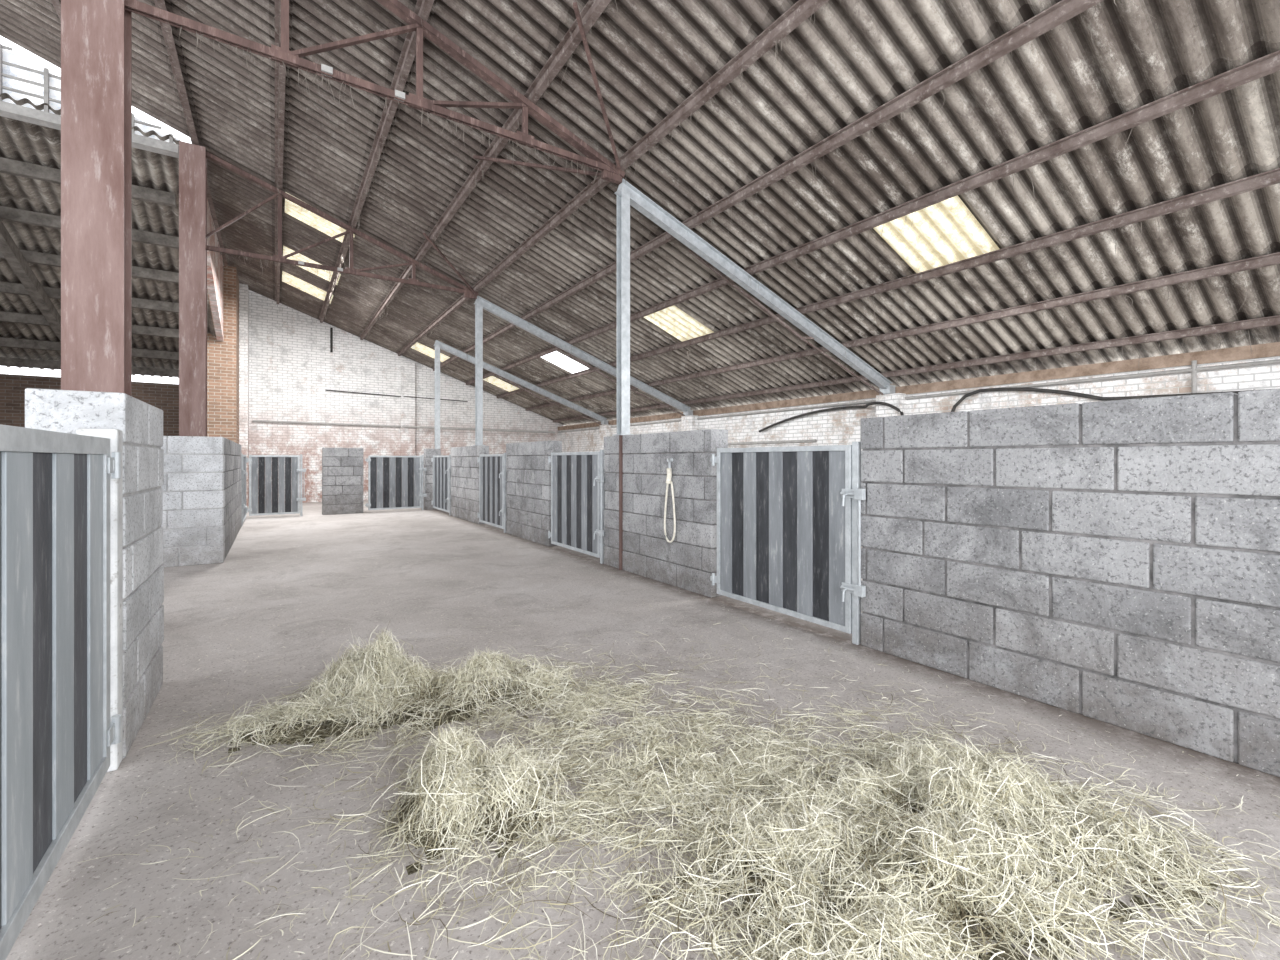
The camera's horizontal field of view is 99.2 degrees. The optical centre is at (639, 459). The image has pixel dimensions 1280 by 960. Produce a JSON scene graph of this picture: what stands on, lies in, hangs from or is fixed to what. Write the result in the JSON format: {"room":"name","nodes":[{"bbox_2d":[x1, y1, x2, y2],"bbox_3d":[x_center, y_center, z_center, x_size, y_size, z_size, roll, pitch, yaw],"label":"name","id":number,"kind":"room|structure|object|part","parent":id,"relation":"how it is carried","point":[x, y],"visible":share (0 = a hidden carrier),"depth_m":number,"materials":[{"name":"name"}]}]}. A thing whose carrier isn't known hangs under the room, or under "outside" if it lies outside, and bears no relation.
{"room":"farm building","nodes":[
{"label":"farm building","id":0,"kind":"room"},
{"bbox_2d":[0,374,178,435],"bbox_3d":[-13.118,-0.360,13.029,5.300,3.120,0.250,0,0,-34],"label":"wall lean to end","id":1,"kind":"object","parent":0,"point":[165,397],"depth_m":12.56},
{"bbox_2d":[0,93,215,377],"bbox_3d":[-11.071,-3.404,9.857,5.133,2.575,8.100,0,0,-34],"label":"corrugated roof","id":2,"kind":"structure","parent":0,"point":[22,141],"depth_m":9.25,"materials":[{"name":"grey metal"}]},
{"bbox_2d":[0,157,178,376],"bbox_3d":[-11.087,-3.084,9.725,4.960,2.438,7.359,0,0,-34],"label":"roof purlins","id":3,"kind":"object","parent":2,"relation":"attached to","point":[18,259],"visible":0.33,"depth_m":9.94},
{"bbox_2d":[161,436,224,567],"bbox_3d":[-7.208,0.465,4.922,5.500,1.470,0.206,0,0,-34],"label":"wall","id":4,"kind":"structure","parent":0,"point":[193,526],"depth_m":6.22,"materials":[{"name":"concrete"}]},
{"bbox_2d":[179,141,478,436],"bbox_3d":[-4.919,-1.714,9.150,4.409,5.829,0.400,0,0,-34],"label":"roof truss","id":5,"kind":"object","parent":4,"relation":"on","point":[193,247],"depth_m":7.98,"materials":[{"name":"brown metal"}]},
{"bbox_2d":[207,199,222,340],"bbox_3d":[-8.248,-3.712,10.411,0.120,1.881,5.480,0,0,-34],"label":"valley","id":6,"kind":"object","parent":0,"point":[214,259],"depth_m":11.21,"materials":[{"name":"white metal"}]},
{"bbox_2d":[224,438,236,557],"bbox_3d":[-5.763,0.465,7.526,0.206,1.470,2.480,0,0,-34],"label":"wall","id":7,"kind":"structure","parent":0,"point":[230,447],"depth_m":7.33,"materials":[{"name":"concrete"}]},
{"bbox_2d":[322,448,362,514],"bbox_3d":[-6.632,0.465,12.167,0.800,1.470,0.205,0,0,-34],"label":"wall","id":8,"kind":"structure","parent":0,"point":[342,468],"depth_m":12.07,"materials":[{"name":"concrete"}]},
{"bbox_2d":[365,455,426,509],"bbox_3d":[-5.654,0.540,12.666,1.320,1.320,0.120,0,0,-34],"label":"gate","id":9,"kind":"object","parent":8,"relation":"attached to","point":[394,482],"visible":1,"depth_m":12.67,"materials":[{"name":"metal"}]},
{"bbox_2d":[451,446,488,523],"bbox_3d":[-3.462,0.465,11.010,0.206,1.470,1.950,0,0,-34],"label":"wall","id":10,"kind":"structure","parent":0,"point":[464,460],"depth_m":10.82,"materials":[{"name":"concrete"}]},
{"bbox_2d":[431,454,450,514],"bbox_3d":[-4.544,0.540,12.392,0.120,1.320,1.630,0,0,-34],"label":"gate","id":11,"kind":"object","parent":10,"relation":"attached to","point":[441,464],"visible":1,"depth_m":12.31,"materials":[{"name":"metal"}]},
{"bbox_2d":[506,441,561,545],"bbox_3d":[-1.648,0.465,8.302,0.206,1.470,1.690,0,0,-34],"label":"wall","id":12,"kind":"structure","parent":0,"point":[528,471],"depth_m":8.09,"materials":[{"name":"concrete"}]},
{"bbox_2d":[477,453,506,532],"bbox_3d":[-2.611,0.540,9.505,0.120,1.320,1.440,0,0,-34],"label":"gate","id":13,"kind":"object","parent":12,"relation":"attached to","point":[492,467],"visible":1,"depth_m":9.48,"materials":[{"name":"metal"}]},
{"bbox_2d":[0,0,1279,425],"bbox_3d":[-2.865,-3.890,6.892,15.190,5.490,21.771,0,0,-34],"label":"ceiling","id":14,"kind":"structure","parent":0,"point":[648,56],"depth_m":5.75,"materials":[{"name":"grey metal"}]},
{"bbox_2d":[6,500,1279,959],"bbox_3d":[-3.068,1.275,6.782,15.050,0.150,21.815,0,0,-34],"label":"floor","id":15,"kind":"structure","parent":0,"point":[73,896],"depth_m":2.21,"materials":[{"name":"concrete"}]},
{"bbox_2d":[25,388,163,757],"bbox_3d":[-2.438,0.465,2.490,0.286,1.470,0.910,0,0,-34],"label":"pier","id":16,"kind":"object","parent":15,"relation":"on","point":[140,422],"visible":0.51,"depth_m":2.36,"materials":[{"name":"concrete"}]},
{"bbox_2d":[61,0,624,395],"bbox_3d":[-2.020,-1.714,4.821,4.409,5.829,0.400,0,0,-34],"label":"roof truss","id":17,"kind":"object","parent":16,"relation":"on","point":[96,35],"depth_m":3.65,"materials":[{"name":"brown metal"}]},
{"bbox_2d":[76,428,122,771],"bbox_3d":[-2.091,0.540,2.111,0.115,1.320,0.089,0,0,-34],"label":"gate post","id":18,"kind":"object","parent":15,"relation":"on","point":[115,436],"visible":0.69,"depth_m":2.11,"materials":[{"name":"grey metal"}]},
{"bbox_2d":[0,424,120,959],"bbox_3d":[-1.539,0.550,1.400,0.120,1.300,1.680,0,0,-34],"label":"gate","id":19,"kind":"object","parent":18,"relation":"attached to","point":[57,733],"visible":1,"depth_m":1.52,"materials":[{"name":"metal"}]},
{"bbox_2d":[207,266,248,506],"bbox_3d":[-10.238,-1.674,13.598,0.720,5.748,1.990,0,0,-34],"label":"brick wall","id":20,"kind":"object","parent":15,"relation":"on","point":[227,359],"depth_m":12.82,"materials":[{"name":"brick"}]},
{"bbox_2d":[236,443,241,533],"bbox_3d":[-6.867,0.465,9.175,0.205,1.470,1.370,0,0,-34],"label":"pier","id":21,"kind":"object","parent":15,"relation":"on","point":[239,447],"visible":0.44,"depth_m":9.20,"materials":[{"name":"concrete"}]},
{"bbox_2d":[241,453,247,525],"bbox_3d":[-7.558,0.540,10.440,0.120,1.320,1.480,0,0,-34],"label":"gate","id":22,"kind":"object","parent":15,"relation":"on","point":[244,459],"visible":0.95,"depth_m":10.00,"materials":[{"name":"metal"}]},
{"bbox_2d":[248,454,305,515],"bbox_3d":[-7.590,0.540,11.369,1.060,1.320,0.120,0,0,-34],"label":"gate","id":23,"kind":"object","parent":15,"relation":"on","point":[275,481],"visible":0.91,"depth_m":11.38,"materials":[{"name":"metal"}]},
{"bbox_2d":[140,624,628,808],"bbox_3d":[-1.116,1.013,2.802,2.205,0.374,1.353,0,0,-31],"label":"pile","id":24,"kind":"object","parent":15,"relation":"on","point":[356,694],"visible":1,"depth_m":2.55,"materials":[{"name":"plant"}]},
{"bbox_2d":[248,289,563,502],"bbox_3d":[-6.833,-1.761,17.166,9.750,5.923,0.370,0,0,-34],"label":"wall","id":25,"kind":"structure","parent":15,"relation":"on","point":[292,365],"depth_m":15.89,"materials":[{"name":"white brick"}]},
{"bbox_2d":[424,449,440,509],"bbox_3d":[-5.045,0.465,13.230,0.360,1.470,0.204,0,0,-34],"label":"pier","id":26,"kind":"object","parent":15,"relation":"on","point":[428,453],"visible":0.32,"depth_m":13.10,"materials":[{"name":"concrete"}]},
{"bbox_2d":[244,711,623,938],"bbox_3d":[-0.562,1.047,1.887,1.026,0.305,1.153,0,0,28],"label":"pile","id":27,"kind":"object","parent":15,"relation":"on","point":[459,789],"visible":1,"depth_m":1.77,"materials":[{"name":"plant"}]},
{"bbox_2d":[434,340,607,448],"bbox_3d":[-3.183,-0.930,15.373,5.100,4.261,0.348,0,0,-34],"label":"frame","id":28,"kind":"object","parent":15,"relation":"on","point":[438,345],"visible":0.8,"depth_m":14.77,"materials":[{"name":"grey metal"}]},
{"bbox_2d":[619,435,623,569],"bbox_3d":[-0.183,0.465,5.979,0.090,1.470,0.036,0,0,-34],"label":"post","id":29,"kind":"object","parent":15,"relation":"on","point":[621,453],"depth_m":5.95,"materials":[{"name":"metal"}]},
{"bbox_2d":[65,606,1279,959],"bbox_3d":[0.102,1.127,2.183,3.665,0.141,4.542,0,0,-34],"label":"hay","id":30,"kind":"object","parent":15,"relation":"on","point":[572,711],"visible":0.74,"depth_m":2.10,"materials":[{"name":"plant"}]},
{"bbox_2d":[103,533,1279,959],"bbox_3d":[-1.440,1.193,4.571,3.518,0.010,8.813,0,0,-34],"label":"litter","id":31,"kind":"object","parent":15,"relation":"on","point":[466,533],"visible":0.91,"depth_m":2.21,"materials":[{"name":"beige plant"}]},
{"bbox_2d":[360,709,1279,959],"bbox_3d":[0.721,1.085,1.627,2.874,0.229,1.798,0,0,-15],"label":"pile","id":32,"kind":"object","parent":15,"relation":"on","point":[971,841],"visible":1,"depth_m":1.53,"materials":[{"name":"plant"}]},
{"bbox_2d":[51,0,1279,421],"bbox_3d":[-3.115,-3.956,6.588,14.520,5.214,21.545,0,0,-34],"label":"roof purlins","id":33,"kind":"structure","parent":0,"point":[1062,11],"depth_m":5.63,"materials":[{"name":"metal"}]},
{"bbox_2d":[0,44,180,157],"bbox_3d":[-8.854,-5.442,6.527,5.150,2.004,0.180,0,0,-34],"label":"window","id":34,"kind":"structure","parent":33,"relation":"attached to","point":[20,78],"depth_m":7.16,"materials":[{"name":"white"}]},
{"bbox_2d":[423,2,620,293],"bbox_3d":[-2.206,-3.368,7.832,1.177,0.439,7.836,0,0,-34],"label":"brace","id":35,"kind":"object","parent":33,"relation":"attached to","point":[575,6],"depth_m":5.84,"materials":[{"name":"brown metal"}]},
{"bbox_2d":[152,0,1255,427],"bbox_3d":[-1.980,-2.792,9.469,9.428,3.692,16.075,0,0,-34],"label":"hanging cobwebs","id":36,"kind":"object","parent":33,"relation":"hanging from","point":[153,0],"visible":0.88,"depth_m":5.89,"materials":[{"name":"grey"}]},
{"bbox_2d":[604,429,727,597],"bbox_3d":[0.182,0.465,5.568,0.206,1.470,1.870,0,0,-34],"label":"wall","id":37,"kind":"structure","parent":0,"point":[688,563],"depth_m":5.29,"materials":[{"name":"concrete"}]},
{"bbox_2d":[548,450,604,563],"bbox_3d":[-0.844,0.540,6.867,0.120,1.320,1.510,0,0,-34],"label":"gate","id":38,"kind":"object","parent":37,"relation":"attached to","point":[577,478],"visible":1,"depth_m":6.79,"materials":[{"name":"metal"}]},
{"bbox_2d":[664,458,675,542],"bbox_3d":[0.281,0.385,5.183,0.066,0.810,0.182,0,0,-34],"label":"rope","id":39,"kind":"object","parent":37,"relation":"hanging from","point":[669,460],"visible":1,"depth_m":5.16,"materials":[{"name":"fabric"}]},
{"bbox_2d":[612,179,894,435],"bbox_3d":[1.893,-1.704,7.615,5.300,2.857,0.348,0,0,-34],"label":"steel portal frame","id":40,"kind":"object","parent":37,"relation":"on","point":[627,194],"visible":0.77,"depth_m":6.64,"materials":[{"name":"grey metal"}]},
{"bbox_3d":[1.893,-1.704,7.615,5.300,2.857,0.348,0,0,-34],"label":"portal frame","id":41,"kind":"part","parent":40,"relation":"part of","materials":[{"name":"metal"}]},
{"bbox_2d":[253,328,1279,444],"bbox_3d":[-0.698,-1.300,8.213,8.982,5.000,21.555,0,0,-34],"label":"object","id":42,"kind":"structure","parent":0,"point":[1193,369],"depth_m":10.06,"materials":[{"name":"grey metal"}]},
{"bbox_2d":[473,296,692,445],"bbox_3d":[-1.007,-1.704,11.944,5.300,2.857,0.348,0,0,-34],"label":"frame","id":43,"kind":"object","parent":42,"relation":"on","point":[480,303],"visible":0.91,"depth_m":10.97,"materials":[{"name":"grey metal"}]},
{"bbox_2d":[558,342,1279,451],"bbox_3d":[3.059,0.000,10.735,0.470,2.400,21.565,0,0,-34],"label":"wall","id":44,"kind":"structure","parent":0,"point":[842,426],"depth_m":8.23,"materials":[{"name":"white brick"}]},
{"bbox_2d":[759,387,1266,431],"bbox_3d":[5.083,-0.759,7.380,0.268,0.528,9.608,0,0,-34],"label":"hanging cable","id":45,"kind":"object","parent":44,"relation":"hanging from","point":[1100,398],"visible":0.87,"depth_m":7.45,"materials":[{"name":"black rubber"}]},
{"bbox_2d":[860,389,1279,776],"bbox_3d":[3.051,0.465,1.285,0.206,1.470,5.540,0,0,-34],"label":"wall","id":46,"kind":"structure","parent":0,"point":[1114,562],"depth_m":2.52,"materials":[{"name":"concrete"}]},
{"bbox_2d":[710,442,865,644],"bbox_3d":[1.018,0.540,4.088,0.120,1.320,1.480,0,0,-34],"label":"gate","id":47,"kind":"object","parent":46,"relation":"attached to","point":[789,517],"visible":1,"depth_m":3.97,"materials":[{"name":"metal"}]}
]}

